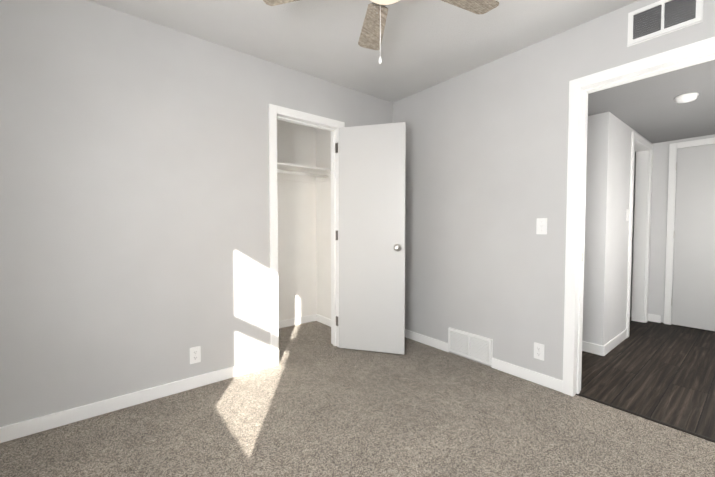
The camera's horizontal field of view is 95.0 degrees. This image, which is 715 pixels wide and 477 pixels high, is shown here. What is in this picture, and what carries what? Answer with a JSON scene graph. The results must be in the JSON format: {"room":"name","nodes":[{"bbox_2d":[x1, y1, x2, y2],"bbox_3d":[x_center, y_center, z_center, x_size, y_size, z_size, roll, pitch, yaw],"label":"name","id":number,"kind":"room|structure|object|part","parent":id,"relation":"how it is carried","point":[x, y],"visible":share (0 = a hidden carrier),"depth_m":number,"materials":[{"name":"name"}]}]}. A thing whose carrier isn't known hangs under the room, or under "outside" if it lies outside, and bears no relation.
{"room":"empty bedroom","nodes":[
{"label":"empty bedroom","id":0,"kind":"room"},
{"bbox_2d":[0,0,392,426],"bbox_3d":[-0.853,-0.179,2.583,3.290,2.440,0.120,-2,3,-39],"label":"wall","id":1,"kind":"structure","parent":0,"point":[134,212],"depth_m":2.04,"materials":[{"name":"paint"}]},
{"bbox_2d":[190,346,200,363],"bbox_3d":[-1.141,0.819,2.304,0.070,0.115,0.007,-2,3,-39],"label":"outlet","id":2,"kind":"object","parent":1,"relation":"attached to","point":[195,354],"visible":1,"depth_m":2.30,"materials":[{"name":"white plastic"}]},
{"bbox_2d":[268,104,344,366],"bbox_3d":[-0.451,-0.022,2.902,0.737,2.102,0.135,-2,3,-39],"label":"door frame","id":3,"kind":"structure","parent":1,"relation":"attached to","point":[275,112],"depth_m":2.71,"materials":[{"name":"white wood"}]},
{"bbox_2d":[335,122,405,354],"bbox_3d":[0.118,0.006,2.970,0.408,2.020,0.579,-2,3,-39],"label":"closet door","id":4,"kind":"structure","parent":1,"relation":"in","point":[372,179],"depth_m":2.92,"materials":[{"name":"white wood"}]},
{"bbox_2d":[277,120,330,320],"bbox_3d":[-0.483,-0.192,2.960,1.440,2.440,0.004,-2,3,-39],"label":"wall","id":5,"kind":"structure","parent":0,"point":[304,248],"depth_m":2.94,"materials":[{"name":"paint"}]},
{"bbox_2d":[277,162,330,182],"bbox_3d":[-0.834,-0.696,3.378,1.200,0.109,0.420,-2,3,-39],"label":"shelf","id":6,"kind":"object","parent":5,"relation":"attached to","point":[296,172],"visible":0.44,"depth_m":3.60,"materials":[{"name":"paint"}]},
{"bbox_2d":[0,321,714,476],"bbox_3d":[-0.183,1.121,1.735,3.215,0.100,4.130,-2,3,-39],"label":"floor carpet","id":7,"kind":"object","parent":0,"point":[315,402],"visible":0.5,"depth_m":1.81,"materials":[{"name":"beige carpet"}]},
{"bbox_2d":[87,0,638,102],"bbox_3d":[-0.154,-1.428,1.671,3.290,0.120,4.130,-2,3,-39],"label":"ceiling","id":8,"kind":"structure","parent":0,"point":[425,44],"depth_m":2.19,"materials":[{"name":"white paint"}]},
{"bbox_2d":[263,0,498,63],"bbox_3d":[0.156,-1.097,1.420,1.189,0.525,1.149,-2,3,-39],"label":"ceiling fan","id":9,"kind":"object","parent":8,"relation":"hanging from","point":[372,31],"visible":1,"depth_m":1.70,"materials":[{"name":"beige wood"}]},
{"bbox_3d":[0.118,-0.985,1.509,0.082,0.295,0.126,-2,3,-39],"label":"chain","id":10,"kind":"part","parent":9,"relation":"part of","materials":[{"name":"white metal"}]},
{"bbox_3d":[0.127,-1.098,1.446,0.219,0.060,0.219,-2,3,-39],"label":"globe","id":11,"kind":"part","parent":9,"relation":"part of","materials":[{"name":"white glass"}]},
{"bbox_2d":[393,0,714,379],"bbox_3d":[1.397,-0.170,2.316,0.120,2.440,3.120,-2,3,-39],"label":"wall","id":12,"kind":"structure","parent":0,"point":[486,162],"depth_m":2.55,"materials":[{"name":"paint"}]},
{"bbox_2d":[448,327,492,364],"bbox_3d":[0.951,0.912,2.796,0.019,0.213,0.418,-2,3,-39],"label":"air vent","id":13,"kind":"object","parent":12,"relation":"in","point":[472,346],"visible":1,"depth_m":2.78,"materials":[{"name":"white metal"}]},
{"bbox_2d":[534,342,543,360],"bbox_3d":[1.307,0.814,2.361,0.007,0.115,0.070,-2,3,-39],"label":"outlet","id":14,"kind":"object","parent":12,"relation":"attached to","point":[539,351],"visible":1,"depth_m":2.36,"materials":[{"name":"white plastic"}]},
{"bbox_2d":[536,218,546,233],"bbox_3d":[1.304,-0.087,2.324,0.018,0.115,0.070,-2,3,-39],"label":"light switch","id":15,"kind":"object","parent":12,"relation":"attached to","point":[541,225],"visible":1,"depth_m":2.33,"materials":[{"name":"white plastic"}]},
{"bbox_2d":[562,36,714,395],"bbox_3d":[1.752,0.022,1.881,0.154,2.100,0.937,-2,3,-39],"label":"door frame","id":16,"kind":"structure","parent":12,"relation":"attached to","point":[688,55],"depth_m":2.19,"materials":[{"name":"white wood"}]},
{"bbox_2d":[627,0,703,46],"bbox_3d":[1.683,-1.225,1.807,0.026,0.193,0.308,-2,3,-39],"label":"air vent","id":17,"kind":"object","parent":12,"relation":"in","point":[655,19],"visible":1,"depth_m":1.81,"materials":[{"name":"white metal"}]},
{"bbox_2d":[582,112,617,345],"bbox_3d":[1.559,-0.063,3.722,0.150,2.130,2.100,-2,3,-39],"label":"wall","id":18,"kind":"structure","parent":0,"point":[608,166],"depth_m":2.93,"materials":[{"name":"paint"}]},
{"bbox_2d":[610,119,653,339],"bbox_3d":[2.857,-0.055,3.497,1.590,2.130,0.120,-2,3,-39],"label":"wall","id":19,"kind":"structure","parent":0,"point":[622,150],"depth_m":3.19,"materials":[{"name":"paint"}]},
{"bbox_2d":[626,209,628,220],"bbox_3d":[2.718,-0.233,3.289,0.070,0.115,0.018,-2,3,-39],"label":"light switch","id":20,"kind":"object","parent":19,"relation":"attached to","point":[627,214],"visible":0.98,"depth_m":3.29,"materials":[{"name":"white plastic"}]},
{"bbox_2d":[580,317,714,439],"bbox_3d":[2.291,1.065,3.477,2.825,0.092,3.740,-2,3,-39],"label":"floor","id":21,"kind":"structure","parent":0,"point":[663,372],"depth_m":2.52,"materials":[{"name":"laminate"}]},
{"bbox_2d":[576,393,714,442],"bbox_3d":[1.745,1.067,1.913,0.047,0.012,0.850,-2,3,-39],"label":"threshold strip","id":22,"kind":"object","parent":21,"relation":"on","point":[655,420],"depth_m":1.93,"materials":[{"name":"black wood"}]},
{"bbox_2d":[588,60,714,143],"bbox_3d":[2.320,-1.333,3.418,2.750,0.430,3.740,-2,3,-39],"label":"ceiling","id":23,"kind":"structure","parent":0,"point":[651,110],"depth_m":2.67,"materials":[{"name":"white paint"}]},
{"bbox_2d":[674,92,698,102],"bbox_3d":[2.509,-1.064,2.500,0.132,0.044,0.132,-2,3,-39],"label":"ceiling light","id":24,"kind":"object","parent":23,"relation":"attached to","point":[686,98],"visible":1,"depth_m":2.47,"materials":[{"name":"white glass"}]},
{"bbox_2d":[650,134,714,322],"bbox_3d":[3.307,-0.084,4.333,0.120,2.130,3.620,-2,3,-39],"label":"wall","id":25,"kind":"structure","parent":0,"point":[658,227],"depth_m":3.89,"materials":[{"name":"paint"}]},
{"bbox_2d":[671,144,714,330],"bbox_3d":[3.882,-0.004,3.450,0.088,2.023,0.813,-2,3,-39],"label":"hall door","id":26,"kind":"structure","parent":25,"relation":"in","point":[693,300],"depth_m":3.65,"materials":[{"name":"white wood"}]},
{"bbox_3d":[2.221,-0.126,1.054,5.920,2.440,0.120,-2,3,-39],"label":"wall","id":27,"kind":"structure","parent":0,"visible":0},
{"bbox_2d":[0,357,270,442],"bbox_3d":[-1.339,1.016,2.146,1.635,0.082,0.013,-2,3,-39],"label":"baseboard","id":28,"kind":"structure","parent":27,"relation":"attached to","point":[37,424],"depth_m":2.04,"materials":[{"name":"white wood"}]},
{"bbox_2d":[279,314,315,327],"bbox_3d":[-0.961,0.966,3.594,1.200,0.082,0.013,-2,3,-39],"label":"baseboard","id":29,"kind":"structure","parent":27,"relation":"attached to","point":[310,318],"depth_m":3.80,"materials":[{"name":"white wood"}]},
{"bbox_2d":[316,314,330,326],"bbox_3d":[-0.255,0.964,3.664,0.013,0.082,0.750,-2,3,-39],"label":"baseboard","id":30,"kind":"structure","parent":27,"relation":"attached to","point":[319,318],"depth_m":3.83,"materials":[{"name":"white wood"}]},
{"bbox_2d":[405,329,448,351],"bbox_3d":[0.595,0.978,3.245,0.013,0.082,0.730,-2,3,-39],"label":"baseboard","id":31,"kind":"structure","parent":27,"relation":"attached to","point":[436,343],"depth_m":3.14,"materials":[{"name":"white wood"}]},
{"bbox_2d":[491,357,562,391],"bbox_3d":[1.243,1.006,2.441,0.013,0.082,0.515,-2,3,-39],"label":"baseboard","id":32,"kind":"structure","parent":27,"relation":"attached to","point":[556,384],"depth_m":2.41,"materials":[{"name":"white wood"}]},
{"bbox_2d":[582,341,607,355],"bbox_3d":[1.510,0.966,3.723,0.016,0.090,2.133,-2,3,-39],"label":"baseboard","id":33,"kind":"structure","parent":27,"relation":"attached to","point":[593,348],"depth_m":2.94,"materials":[{"name":"white wood"}]},
{"bbox_2d":[604,329,626,352],"bbox_3d":[2.484,0.985,3.147,0.745,0.090,0.013,-2,3,-39],"label":"baseboard","id":34,"kind":"structure","parent":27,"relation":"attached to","point":[622,336],"depth_m":3.13,"materials":[{"name":"white wood"}]}
]}

